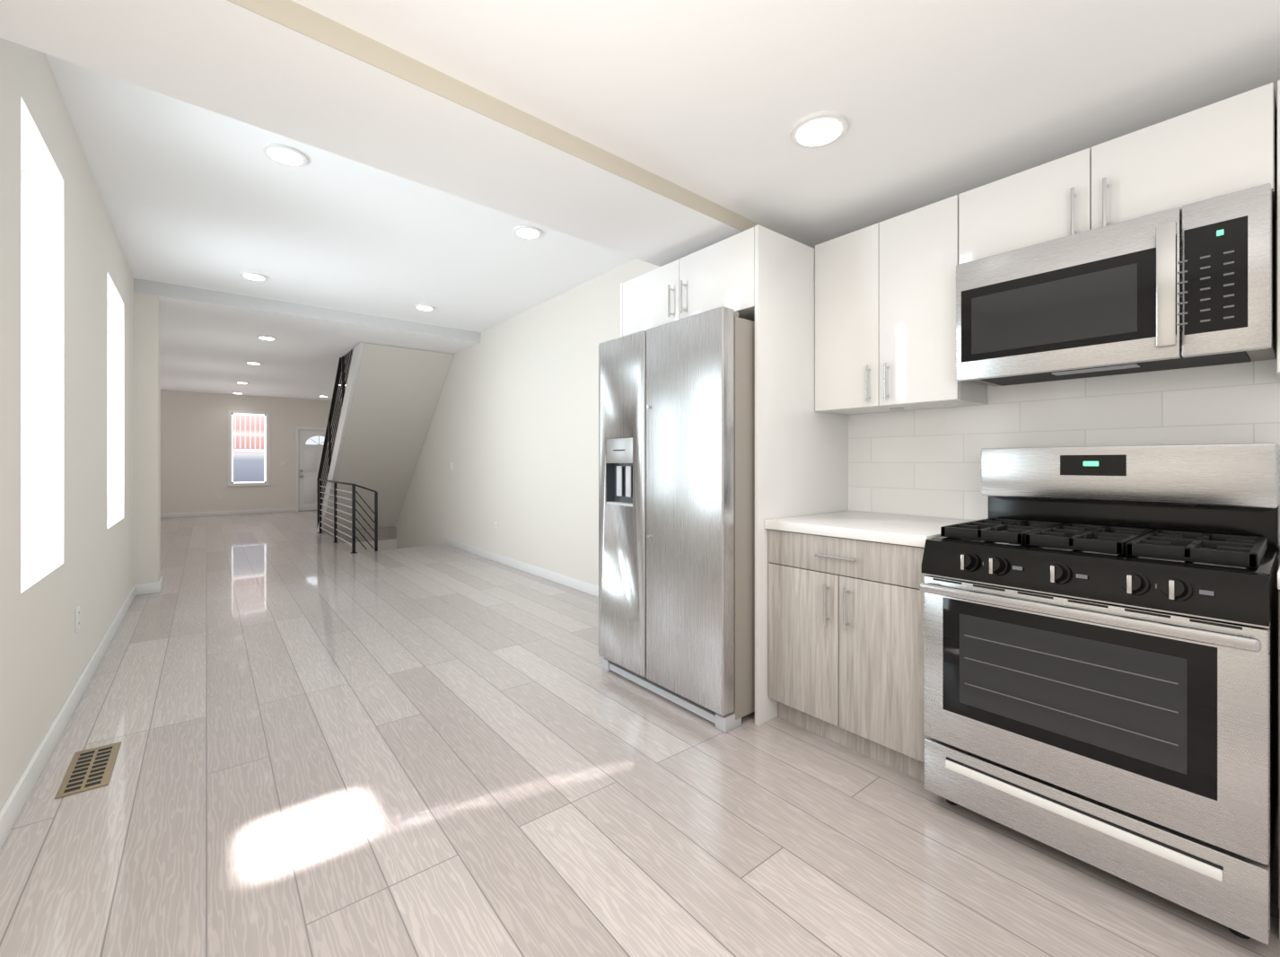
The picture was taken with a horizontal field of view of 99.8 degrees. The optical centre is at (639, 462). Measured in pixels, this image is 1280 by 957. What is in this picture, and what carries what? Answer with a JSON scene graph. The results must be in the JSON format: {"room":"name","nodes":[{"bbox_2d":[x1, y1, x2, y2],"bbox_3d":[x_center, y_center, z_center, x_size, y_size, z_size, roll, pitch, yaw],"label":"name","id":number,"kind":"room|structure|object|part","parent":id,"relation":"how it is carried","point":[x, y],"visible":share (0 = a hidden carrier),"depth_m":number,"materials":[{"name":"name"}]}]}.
{"room":"kitchen","nodes":[
{"label":"kitchen","id":0,"kind":"room"},
{"bbox_2d":[0,37,133,810],"bbox_3d":[-2.131,-0.310,1.635,0.300,2.900,8.020,0,0,-39],"label":"wall","id":1,"kind":"structure","parent":0,"point":[66,278],"depth_m":2.32,"materials":[{"name":"white paint"}]},
{"bbox_2d":[75,604,79,632],"bbox_3d":[-2.694,0.750,2.581,0.010,0.118,0.075,0,0,-39],"label":"outlet","id":2,"kind":"object","parent":1,"relation":"attached to","point":[77,609],"visible":1,"depth_m":2.57,"materials":[{"name":"white plastic"}]},
{"bbox_2d":[0,508,598,850],"bbox_3d":[-3.782,1.095,5.492,4.195,0.090,16.100,0,0,-39],"label":"baseboard","id":3,"kind":"structure","parent":1,"relation":"attached to","point":[11,810],"depth_m":2.98,"materials":[{"name":"white wood"}]},
{"bbox_2d":[160,389,341,513],"bbox_3d":[-8.924,-0.310,11.880,4.795,2.900,0.300,0,0,-39],"label":"wall","id":4,"kind":"structure","parent":0,"point":[194,425],"depth_m":11.54,"materials":[{"name":"white paint"}]},
{"bbox_2d":[216,495,220,500],"bbox_3d":[-9.058,0.770,11.573,0.075,0.118,0.010,0,0,-39],"label":"outlet","id":5,"kind":"object","parent":4,"relation":"attached to","point":[218,497],"visible":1,"depth_m":11.57,"materials":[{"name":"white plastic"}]},
{"bbox_2d":[227,409,270,486],"bbox_3d":[-8.669,-0.310,11.947,0.765,1.660,0.175,0,0,-39],"label":"window","id":6,"kind":"structure","parent":4,"relation":"in","point":[249,433],"depth_m":12.01,"materials":[{"name":"white glass"}]},
{"bbox_2d":[280,461,287,465],"bbox_3d":[-8.143,0.030,12.310,0.120,0.118,0.010,0,0,-39],"label":"light switch","id":7,"kind":"object","parent":4,"relation":"attached to","point":[283,463],"visible":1,"depth_m":12.31,"materials":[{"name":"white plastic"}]},
{"bbox_2d":[295,426,337,511],"bbox_3d":[-7.618,0.155,12.782,0.960,1.970,0.172,0,0,-39],"label":"entry door","id":8,"kind":"structure","parent":4,"relation":"in","point":[309,443],"depth_m":12.63,"materials":[{"name":"white wood"}]},
{"bbox_2d":[159,299,449,401],"bbox_3d":[-6.296,-1.620,8.616,4.795,0.280,8.680,0,0,-39],"label":"ceiling","id":9,"kind":"structure","parent":0,"point":[203,350],"depth_m":7.56,"materials":[{"name":"white paint"}]},
{"bbox_2d":[245,361,261,364],"bbox_3d":[-5.739,-1.472,7.999,0.190,0.016,0.190,0,0,-39],"label":"recessed light","id":10,"kind":"object","parent":9,"relation":"in","point":[250,363],"visible":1,"depth_m":7.96,"materials":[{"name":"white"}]},
{"bbox_2d":[256,335,276,340],"bbox_3d":[-4.419,-1.472,6.379,0.190,0.016,0.190,0,0,-39],"label":"recessed light","id":11,"kind":"object","parent":9,"relation":"in","point":[267,337],"visible":1,"depth_m":6.34,"materials":[{"name":"white plastic"}]},
{"bbox_2d":[133,278,480,353],"bbox_3d":[-3.421,-1.520,5.932,3.080,0.120,0.898,0,0,-39],"label":"header beam","id":12,"kind":"structure","parent":9,"relation":"attached to","point":[354,326],"depth_m":5.64,"materials":[{"name":"white paint"}]},
{"bbox_2d":[45,53,635,332],"bbox_3d":[-1.812,-1.670,3.934,3.680,0.180,4.238,0,0,-39],"label":"ceiling","id":13,"kind":"structure","parent":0,"point":[192,197],"depth_m":3.61,"materials":[{"name":"white paint"}]},
{"bbox_2d":[239,271,267,280],"bbox_3d":[-3.267,-1.572,4.559,0.190,0.016,0.190,0,0,-39],"label":"recessed light","id":14,"kind":"object","parent":13,"relation":"in","point":[252,276],"visible":1,"depth_m":4.53,"materials":[{"name":"white plastic"}]},
{"bbox_2d":[263,142,306,166],"bbox_3d":[-1.817,-1.572,2.761,0.190,0.016,0.190,0,0,-39],"label":"recessed light","id":15,"kind":"object","parent":13,"relation":"in","point":[284,154],"visible":1,"depth_m":2.74,"materials":[{"name":"white plastic"}]},
{"bbox_2d":[414,304,434,310],"bbox_3d":[-2.190,-1.572,5.477,0.190,0.016,0.190,0,0,-39],"label":"recessed light","id":16,"kind":"object","parent":13,"relation":"in","point":[424,307],"visible":1,"depth_m":5.44,"materials":[{"name":"white plastic"}]},
{"bbox_2d":[513,225,542,238],"bbox_3d":[-0.768,-1.572,3.688,0.190,0.016,0.190,0,0,-39],"label":"recessed light","id":17,"kind":"object","parent":13,"relation":"in","point":[525,232],"visible":1,"depth_m":3.67,"materials":[{"name":"white plastic"}]},
{"bbox_2d":[343,538,396,552],"bbox_3d":[-3.969,2.570,8.101,1.215,2.540,2.800,0,0,-39],"label":"steps","id":18,"kind":"structure","parent":0,"point":[385,544],"depth_m":9.20,"materials":[{"name":"white paint"}]},
{"bbox_2d":[0,0,770,266],"bbox_3d":[-0.401,-1.425,2.181,3.680,0.670,0.763,0,0,-39],"label":"ceiling soffit","id":19,"kind":"structure","parent":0,"point":[286,68],"depth_m":1.66,"materials":[{"name":"white paint"}]},
{"bbox_2d":[0,510,1279,956],"bbox_3d":[-3.876,1.240,5.609,4.795,0.200,16.400,0,0,-39],"label":"floor","id":20,"kind":"structure","parent":0,"point":[326,749],"depth_m":1.73,"materials":[{"name":"grey wood"}]},
{"bbox_2d":[54,741,121,798],"bbox_3d":[-2.045,1.137,2.006,0.130,0.005,0.370,0,0,-39],"label":"floor vent","id":21,"kind":"object","parent":20,"relation":"in","point":[91,768],"visible":1,"depth_m":1.99,"materials":[{"name":"brown metal"}]},
{"bbox_2d":[133,291,160,584],"bbox_3d":[-7.553,-0.310,7.605,1.570,2.900,8.680,0,0,-39],"label":"wall pier","id":22,"kind":"object","parent":20,"relation":"on","point":[146,307],"visible":0.25,"depth_m":4.67,"materials":[{"name":"white paint"}]},
{"bbox_2d":[317,479,377,553],"bbox_3d":[-4.283,0.705,7.804,0.320,0.870,2.540,0,0,-39],"label":"guard rail","id":23,"kind":"object","parent":20,"relation":"on","point":[354,486],"visible":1,"depth_m":6.92,"materials":[{"name":"black metal"}]},
{"bbox_2d":[316,342,453,532],"bbox_3d":[-3.990,-0.170,8.185,1.134,2.620,3.320,0,0,-39],"label":"stair","id":24,"kind":"structure","parent":20,"relation":"on","point":[390,396],"depth_m":7.75,"materials":[{"name":"white paint"}]},
{"bbox_3d":[-4.567,-0.170,8.034,0.045,2.620,2.832,0,0,-39],"label":"railing","id":25,"kind":"part","parent":24,"relation":"part of","materials":[{"name":"black metal"}]},
{"bbox_2d":[598,306,754,732],"bbox_3d":[0.396,0.242,2.880,0.892,1.795,0.920,0,0,-39],"label":"fridge","id":26,"kind":"object","parent":20,"relation":"on","point":[677,398],"depth_m":2.44,"materials":[{"name":"silver metal"}]},
{"bbox_2d":[620,224,848,725],"bbox_3d":[0.470,0.055,2.939,0.764,2.170,1.000,0,0,-39],"label":"cabinet","id":27,"kind":"object","parent":20,"relation":"on","point":[766,276],"visible":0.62,"depth_m":2.49,"materials":[{"name":"white wood"}]},
{"bbox_2d":[764,510,973,781],"bbox_3d":[1.020,0.695,2.299,0.698,0.890,0.679,0,0,-39],"label":"base cabinet","id":28,"kind":"object","parent":20,"relation":"on","point":[846,600],"visible":0.73,"depth_m":2.07,"materials":[{"name":"grey wood"}]},
{"bbox_2d":[919,442,1279,944],"bbox_3d":[1.423,0.542,1.696,0.765,1.195,0.746,0,0,-39],"label":"range","id":29,"kind":"object","parent":20,"relation":"on","point":[1100,647],"visible":1,"depth_m":1.48,"materials":[{"name":"silver metal"}]},
{"bbox_2d":[1277,564,1279,939],"bbox_3d":[2.010,0.695,1.069,0.698,0.890,0.946,0,0,-39],"label":"base cabinet","id":30,"kind":"object","parent":20,"relation":"on","point":[1278,571],"visible":1,"depth_m":1.24,"materials":[{"name":"grey wood"}]},
{"bbox_2d":[291,0,1279,248],"bbox_3d":[0.723,-1.460,0.784,3.680,0.600,3.116,0,0,-39],"label":"ceiling","id":31,"kind":"structure","parent":0,"point":[939,100],"depth_m":1.62,"materials":[{"name":"white paint"}]},
{"bbox_2d":[790,111,848,148],"bbox_3d":[0.622,-1.152,1.874,0.190,0.016,0.190,0,0,-39],"label":"recessed light","id":32,"kind":"object","parent":31,"relation":"in","point":[823,128],"visible":1,"depth_m":1.85,"materials":[{"name":"white plastic"}]},
{"bbox_2d":[396,89,1279,828],"bbox_3d":[-2.125,1.040,7.018,0.300,5.600,16.400,0,0,-39],"label":"wall","id":33,"kind":"structure","parent":0,"point":[515,416],"depth_m":5.61,"materials":[{"name":"white paint"}]},
{"bbox_2d":[494,522,497,533],"bbox_3d":[-1.657,0.750,6.189,0.010,0.118,0.075,0,0,-39],"label":"outlet","id":34,"kind":"object","parent":33,"relation":"attached to","point":[495,523],"visible":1,"depth_m":6.18,"materials":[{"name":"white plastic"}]},
{"bbox_2d":[815,79,1279,414],"bbox_3d":[1.695,-0.641,1.745,0.336,0.808,2.393,0,0,-39],"label":"upper cabinet","id":35,"kind":"object","parent":33,"relation":"attached to","point":[885,291],"visible":0.88,"depth_m":2.10,"materials":[{"name":"white wood"}]},
{"bbox_2d":[955,183,1276,385],"bbox_3d":[1.565,-0.524,1.837,0.423,0.439,0.772,0,0,-39],"label":"over-the-range microwave","id":36,"kind":"object","parent":35,"relation":"attached to","point":[1194,284],"visible":1,"depth_m":1.66,"materials":[{"name":"silver metal"}]},
{"bbox_2d":[848,358,1279,552],"bbox_3d":[1.988,-0.025,1.661,0.009,0.610,2.895,0,0,-39],"label":"tile backsplash","id":37,"kind":"structure","parent":33,"relation":"attached to","point":[919,462],"depth_m":2.14,"materials":[{"name":"white tile"}]}
]}

